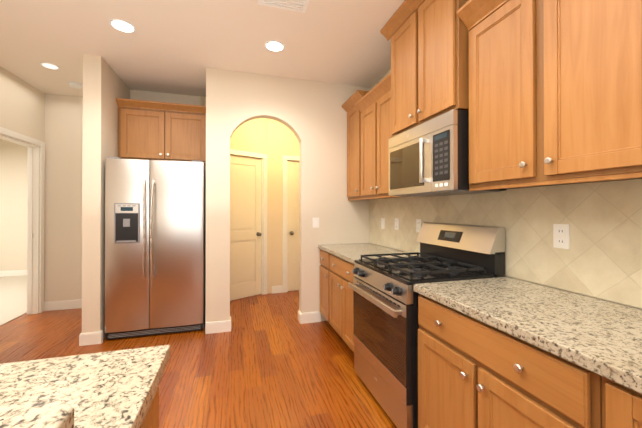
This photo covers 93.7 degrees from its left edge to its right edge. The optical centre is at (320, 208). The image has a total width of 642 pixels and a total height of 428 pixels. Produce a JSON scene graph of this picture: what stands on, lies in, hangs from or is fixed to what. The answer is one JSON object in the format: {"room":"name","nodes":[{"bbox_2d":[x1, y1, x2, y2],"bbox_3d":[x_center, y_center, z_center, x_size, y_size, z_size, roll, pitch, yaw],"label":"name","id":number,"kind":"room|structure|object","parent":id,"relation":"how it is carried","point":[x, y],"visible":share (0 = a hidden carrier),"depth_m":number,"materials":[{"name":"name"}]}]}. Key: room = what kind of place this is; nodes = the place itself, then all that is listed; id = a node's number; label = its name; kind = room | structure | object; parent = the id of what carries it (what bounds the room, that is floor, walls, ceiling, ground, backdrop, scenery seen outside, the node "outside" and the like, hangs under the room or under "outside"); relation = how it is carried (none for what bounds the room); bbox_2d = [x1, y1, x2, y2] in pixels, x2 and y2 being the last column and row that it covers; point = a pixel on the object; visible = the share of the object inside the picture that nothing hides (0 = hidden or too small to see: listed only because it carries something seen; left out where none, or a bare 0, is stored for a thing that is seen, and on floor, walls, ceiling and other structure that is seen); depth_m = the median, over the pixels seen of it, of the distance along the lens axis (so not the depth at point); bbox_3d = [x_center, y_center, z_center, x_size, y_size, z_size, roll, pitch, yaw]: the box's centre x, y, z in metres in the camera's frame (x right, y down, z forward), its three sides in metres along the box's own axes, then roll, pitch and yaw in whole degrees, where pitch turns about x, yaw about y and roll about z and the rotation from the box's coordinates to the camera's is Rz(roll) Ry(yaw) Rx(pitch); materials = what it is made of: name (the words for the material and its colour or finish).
{"room":"kitchen","nodes":[
{"label":"kitchen","id":0,"kind":"room"},
{"bbox_2d":[0,275,26,325],"bbox_3d":[-5.684,1.370,3.086,4.080,0.066,6.300,0,0,-16],"label":"floor","id":1,"kind":"structure","parent":0,"point":[13,297],"depth_m":4.53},
{"bbox_2d":[0,139,27,270],"bbox_3d":[-6.401,-0.071,6.010,4.080,2.860,0.100,0,0,-16],"label":"wall","id":2,"kind":"structure","parent":0,"point":[13,206],"depth_m":6.02,"materials":[{"name":"beige paint"}]},
{"bbox_2d":[0,270,26,276],"bbox_3d":[-6.452,1.300,5.927,3.980,0.117,0.015,0,0,-16],"label":"baseboard","id":3,"kind":"structure","parent":2,"relation":"attached to","point":[12,272],"depth_m":6.01,"materials":[{"name":"white wood"}]},
{"bbox_2d":[0,66,44,232],"bbox_3d":[-2.425,-0.107,-0.482,0.120,2.860,9.420,0,0,-16],"label":"wall","id":4,"kind":"structure","parent":0,"point":[22,107],"depth_m":3.54,"materials":[{"name":"beige paint"}]},
{"bbox_2d":[0,127,44,314],"bbox_3d":[-3.553,0.240,3.458,0.138,2.210,0.960,0,0,-16],"label":"door frame","id":5,"kind":"structure","parent":4,"relation":"attached to","point":[35,244],"depth_m":3.84,"materials":[{"name":"white wood"}]},
{"bbox_2d":[44,94,82,301],"bbox_3d":[-3.270,-0.082,4.124,1.130,2.860,0.100,0,0,-16],"label":"wall","id":6,"kind":"structure","parent":0,"point":[63,203],"depth_m":4.02,"materials":[{"name":"beige paint"}]},
{"bbox_2d":[44,299,81,310],"bbox_3d":[-3.197,1.290,4.079,0.930,0.117,0.015,0,0,-16],"label":"baseboard","id":7,"kind":"structure","parent":6,"relation":"attached to","point":[66,304],"depth_m":4.00,"materials":[{"name":"white wood"}]},
{"bbox_2d":[82,54,129,339],"bbox_3d":[-2.468,-0.084,3.664,0.155,2.860,1.430,0,0,-16],"label":"wall","id":8,"kind":"structure","parent":0,"point":[104,86],"depth_m":2.99,"materials":[{"name":"beige paint"}]},
{"bbox_2d":[79,330,101,345],"bbox_3d":[-2.525,1.287,3.579,0.035,0.117,1.345,0,0,-16],"label":"baseboard","id":9,"kind":"structure","parent":8,"relation":"attached to","point":[91,338],"depth_m":2.95,"materials":[{"name":"white"}]},
{"bbox_2d":[130,90,200,113],"bbox_3d":[-2.052,-0.082,3.997,1.140,2.860,0.100,0,0,-16],"label":"wall","id":10,"kind":"structure","parent":0,"point":[163,97],"depth_m":3.96,"materials":[{"name":"beige paint"}]},
{"bbox_2d":[116,98,205,166],"bbox_3d":[-1.895,-0.894,3.736,0.979,0.680,0.492,0,0,-16],"label":"upper cabinet","id":11,"kind":"object","parent":10,"relation":"attached to","point":[156,130],"visible":0.96,"depth_m":3.53,"materials":[{"name":"brown wood"}]},
{"bbox_2d":[0,290,396,427],"bbox_3d":[-0.457,1.356,0.120,4.320,0.060,9.500,0,0,-16],"label":"floor","id":12,"kind":"structure","parent":0,"point":[269,360],"depth_m":2.56,"materials":[{"name":"brown wood"}]},
{"bbox_2d":[139,386,158,427],"bbox_3d":[-1.219,0.887,-0.366,2.145,0.872,1.985,0,0,-16],"label":"kitchen island","id":13,"kind":"object","parent":12,"relation":"on","point":[150,419],"visible":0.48,"depth_m":0.77,"materials":[{"name":"brown wood"}]},
{"bbox_2d":[0,345,169,427],"bbox_3d":[-1.231,0.429,-0.370,2.197,0.040,2.058,0,0,-16],"label":"island countertop","id":14,"kind":"structure","parent":13,"relation":"on","point":[113,389],"depth_m":0.72,"materials":[{"name":"stone"}]},
{"bbox_3d":[-1.310,0.352,-0.090,2.020,0.114,0.160,0,0,-16],"label":"bar","id":15,"kind":"object","parent":14,"relation":"on","visible":0},
{"bbox_2d":[0,398,73,427],"bbox_3d":[-1.299,0.274,-0.086,2.143,0.038,0.440,0,0,-16],"label":"bar","id":16,"kind":"object","parent":15,"relation":"on","point":[51,413],"visible":1,"depth_m":0.38,"materials":[{"name":"stone"}]},
{"bbox_2d":[105,157,205,339],"bbox_3d":[-1.826,0.408,3.494,0.927,1.850,0.868,0,0,-16],"label":"refrigerator","id":17,"kind":"object","parent":12,"relation":"on","point":[155,247],"visible":1,"depth_m":3.15,"materials":[{"name":"grey metal"}]},
{"bbox_2d":[320,249,354,352],"bbox_3d":[0.448,0.907,3.089,0.693,0.872,1.194,0,0,-16],"label":"base cabinet","id":18,"kind":"object","parent":12,"relation":"on","point":[336,293],"visible":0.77,"depth_m":2.94,"materials":[{"name":"brown wood"}]},
{"bbox_2d":[318,243,419,263],"bbox_3d":[0.448,0.449,3.091,0.663,0.040,1.195,0,0,-16],"label":"countertop","id":19,"kind":"structure","parent":18,"relation":"on","point":[352,252],"depth_m":3.05,"materials":[{"name":"stone"}]},
{"bbox_2d":[348,222,504,427],"bbox_3d":[0.672,0.726,2.126,0.750,1.222,0.770,0,0,-16],"label":"gas range","id":20,"kind":"object","parent":12,"relation":"on","point":[385,316],"visible":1,"depth_m":1.92,"materials":[{"name":"silver metal"}]},
{"bbox_2d":[418,294,585,427],"bbox_3d":[0.965,0.897,1.348,0.665,0.872,0.871,0,0,-16],"label":"base cabinet","id":21,"kind":"object","parent":12,"relation":"on","point":[474,373],"depth_m":1.20,"materials":[{"name":"brown wood"}]},
{"bbox_2d":[586,369,641,427],"bbox_3d":[1.213,0.892,0.489,0.665,0.872,0.919,0,0,-16],"label":"base cabinet","id":22,"kind":"object","parent":12,"relation":"on","point":[609,404],"depth_m":0.81,"materials":[{"name":"brown wood"}]},
{"bbox_2d":[413,277,641,393],"bbox_3d":[1.084,0.436,0.887,0.663,0.040,1.830,0,0,-16],"label":"countertop","id":23,"kind":"structure","parent":22,"relation":"on","point":[603,338],"depth_m":1.14,"materials":[{"name":"stone"}]},
{"bbox_2d":[0,0,404,96],"bbox_3d":[-2.791,-1.560,0.868,8.400,0.060,12.200,0,0,-16],"label":"ceiling","id":24,"kind":"structure","parent":0,"point":[174,46],"depth_m":2.74,"materials":[{"name":"white paint"}]},
{"bbox_2d":[40,62,59,69],"bbox_3d":[-2.882,-1.523,3.204,0.160,0.028,0.160,0,0,-16],"label":"recessed light","id":25,"kind":"object","parent":24,"relation":"in","point":[49,65],"visible":0.83,"depth_m":3.19,"materials":[{"name":"white plastic"}]},
{"bbox_2d":[68,81,82,88],"bbox_3d":[-2.982,-1.494,3.659,0.140,0.040,0.140,0,0,-16],"label":"smoke detector","id":26,"kind":"object","parent":24,"relation":"attached to","point":[73,84],"visible":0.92,"depth_m":3.62,"materials":[{"name":"white plastic"}]},
{"bbox_2d":[109,19,135,32],"bbox_3d":[-1.651,-1.527,2.508,0.190,0.028,0.190,0,0,-16],"label":"recessed light","id":27,"kind":"object","parent":24,"relation":"in","point":[121,25],"visible":0.92,"depth_m":2.50,"materials":[{"name":"white plastic"}]},
{"bbox_2d":[264,40,284,51],"bbox_3d":[-0.434,-1.525,2.817,0.190,0.028,0.190,0,0,-16],"label":"recessed light","id":28,"kind":"object","parent":24,"relation":"in","point":[274,46],"visible":0.96,"depth_m":2.81,"materials":[{"name":"white plastic"}]},
{"bbox_2d":[258,0,309,12],"bbox_3d":[-0.268,-1.514,2.188,0.360,0.016,0.200,0,0,-16],"label":"ceiling vent","id":29,"kind":"object","parent":24,"relation":"in","point":[297,5],"visible":1,"depth_m":2.23,"materials":[{"name":"white plastic"}]},
{"bbox_2d":[201,96,267,158],"bbox_3d":[-1.264,-0.080,4.444,1.050,2.860,0.100,0,0,-44],"label":"wall","id":30,"kind":"structure","parent":0,"point":[250,136],"depth_m":4.58,"materials":[{"name":"beige paint"}]},
{"bbox_2d":[230,155,261,300],"bbox_3d":[-1.218,0.284,4.482,0.682,2.116,0.378,0,0,-16],"label":"hall door","id":31,"kind":"structure","parent":30,"relation":"in","point":[245,227],"depth_m":4.54,"materials":[{"name":"beige paint"}]},
{"bbox_2d":[230,149,266,294],"bbox_3d":[-1.180,0.250,4.445,0.812,2.200,0.441,0,0,-16],"label":"door frame","id":32,"kind":"structure","parent":30,"relation":"attached to","point":[236,152],"depth_m":4.71,"materials":[{"name":"white wood"}]},
{"bbox_2d":[267,119,298,293],"bbox_3d":[-0.287,-0.077,4.985,1.300,2.860,0.100,0,0,-16],"label":"wall","id":33,"kind":"structure","parent":0,"point":[282,139],"depth_m":4.81,"materials":[{"name":"beige paint"}]},
{"bbox_2d":[282,155,298,292],"bbox_3d":[-0.183,0.253,4.968,0.910,2.200,0.048,0,0,-16],"label":"door frame","id":34,"kind":"structure","parent":33,"relation":"attached to","point":[285,158],"depth_m":4.83,"materials":[{"name":"white wood"}]},
{"bbox_2d":[288,161,298,290],"bbox_3d":[-0.184,0.287,4.969,0.734,2.116,0.115,0,0,-16],"label":"hall door","id":35,"kind":"structure","parent":33,"relation":"in","point":[293,225],"depth_m":4.92,"materials":[{"name":"beige paint"}]},
{"bbox_2d":[205,67,369,323],"bbox_3d":[-0.328,-0.085,3.558,1.930,2.860,0.120,0,0,-16],"label":"wall","id":36,"kind":"structure","parent":0,"point":[311,115],"depth_m":3.53,"materials":[{"name":"beige paint"}]},
{"bbox_2d":[212,321,220,332],"bbox_3d":[-1.257,1.288,3.686,0.060,0.117,0.925,0,0,-16],"label":"baseboard","id":37,"kind":"structure","parent":36,"relation":"attached to","point":[216,326],"depth_m":3.24,"materials":[{"name":"white"}]},
{"bbox_2d":[313,218,318,227],"bbox_3d":[-0.059,0.170,3.565,0.080,0.120,0.012,0,0,-16],"label":"light switch","id":38,"kind":"object","parent":36,"relation":"attached to","point":[315,222],"visible":1,"depth_m":3.56,"materials":[{"name":"white plastic"}]},
{"bbox_2d":[370,69,641,309],"bbox_3d":[1.561,-0.101,0.710,0.120,2.860,9.500,0,0,-16],"label":"wall","id":39,"kind":"structure","parent":0,"point":[380,79],"depth_m":1.74,"materials":[{"name":"beige paint"}]},
{"bbox_2d":[346,100,357,199],"bbox_3d":[0.518,-0.642,3.526,0.320,1.065,0.412,0,0,-16],"label":"upper cabinet","id":40,"kind":"object","parent":39,"relation":"attached to","point":[352,112],"depth_m":3.50,"materials":[{"name":"brown wood"}]},
{"bbox_2d":[358,80,409,199],"bbox_3d":[0.684,-0.623,2.950,0.320,1.020,0.781,0,0,-16],"label":"upper cabinet","id":41,"kind":"object","parent":39,"relation":"attached to","point":[373,147],"depth_m":2.96,"materials":[{"name":"brown wood"}]},
{"bbox_2d":[386,0,473,139],"bbox_3d":[0.868,-1.052,2.192,0.390,0.931,0.778,0,0,-16],"label":"upper cabinet","id":42,"kind":"object","parent":39,"relation":"attached to","point":[426,80],"depth_m":2.05,"materials":[{"name":"brown wood"}]},
{"bbox_2d":[388,109,505,196],"bbox_3d":[0.832,-0.340,2.178,0.465,0.476,0.770,0,0,-16],"label":"microwave","id":43,"kind":"object","parent":42,"relation":"attached to","point":[429,158],"visible":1,"depth_m":1.96,"materials":[{"name":"silver metal"}]},
{"bbox_2d":[369,179,641,308],"bbox_3d":[1.136,0.152,1.938,0.014,0.537,3.798,0,0,-16],"label":"tile backsplash","id":44,"kind":"structure","parent":39,"relation":"attached to","point":[601,258],"depth_m":1.58,"materials":[{"name":"beige tile"}]},
{"bbox_2d":[381,218,384,228],"bbox_3d":[0.699,0.174,3.405,0.012,0.120,0.075,0,0,-16],"label":"light switch","id":45,"kind":"object","parent":44,"relation":"attached to","point":[382,223],"visible":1,"depth_m":3.39,"materials":[{"name":"white plastic"}]},
{"bbox_2d":[395,218,398,229],"bbox_3d":[0.784,0.163,3.118,0.008,0.120,0.075,0,0,-16],"label":"light switch","id":46,"kind":"object","parent":44,"relation":"attached to","point":[396,223],"visible":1,"depth_m":3.11,"materials":[{"name":"white plastic"}]},
{"bbox_2d":[416,219,421,231],"bbox_3d":[0.892,0.161,2.743,0.008,0.120,0.075,0,0,-16],"label":"outlet","id":47,"kind":"object","parent":44,"relation":"attached to","point":[418,224],"visible":1,"depth_m":2.74,"materials":[{"name":"white plastic"}]},
{"bbox_2d":[553,224,569,248],"bbox_3d":[1.237,0.144,1.549,0.008,0.125,0.078,0,0,-16],"label":"electrical outlet","id":48,"kind":"object","parent":44,"relation":"attached to","point":[561,235],"visible":1,"depth_m":1.54,"materials":[{"name":"white plastic"}]},
{"bbox_2d":[466,0,641,190],"bbox_3d":[1.132,-0.639,1.400,0.320,1.036,0.881,0,0,-16],"label":"upper cabinet","id":49,"kind":"object","parent":39,"relation":"attached to","point":[546,92],"depth_m":1.29,"materials":[{"name":"brown wood"}]}
]}

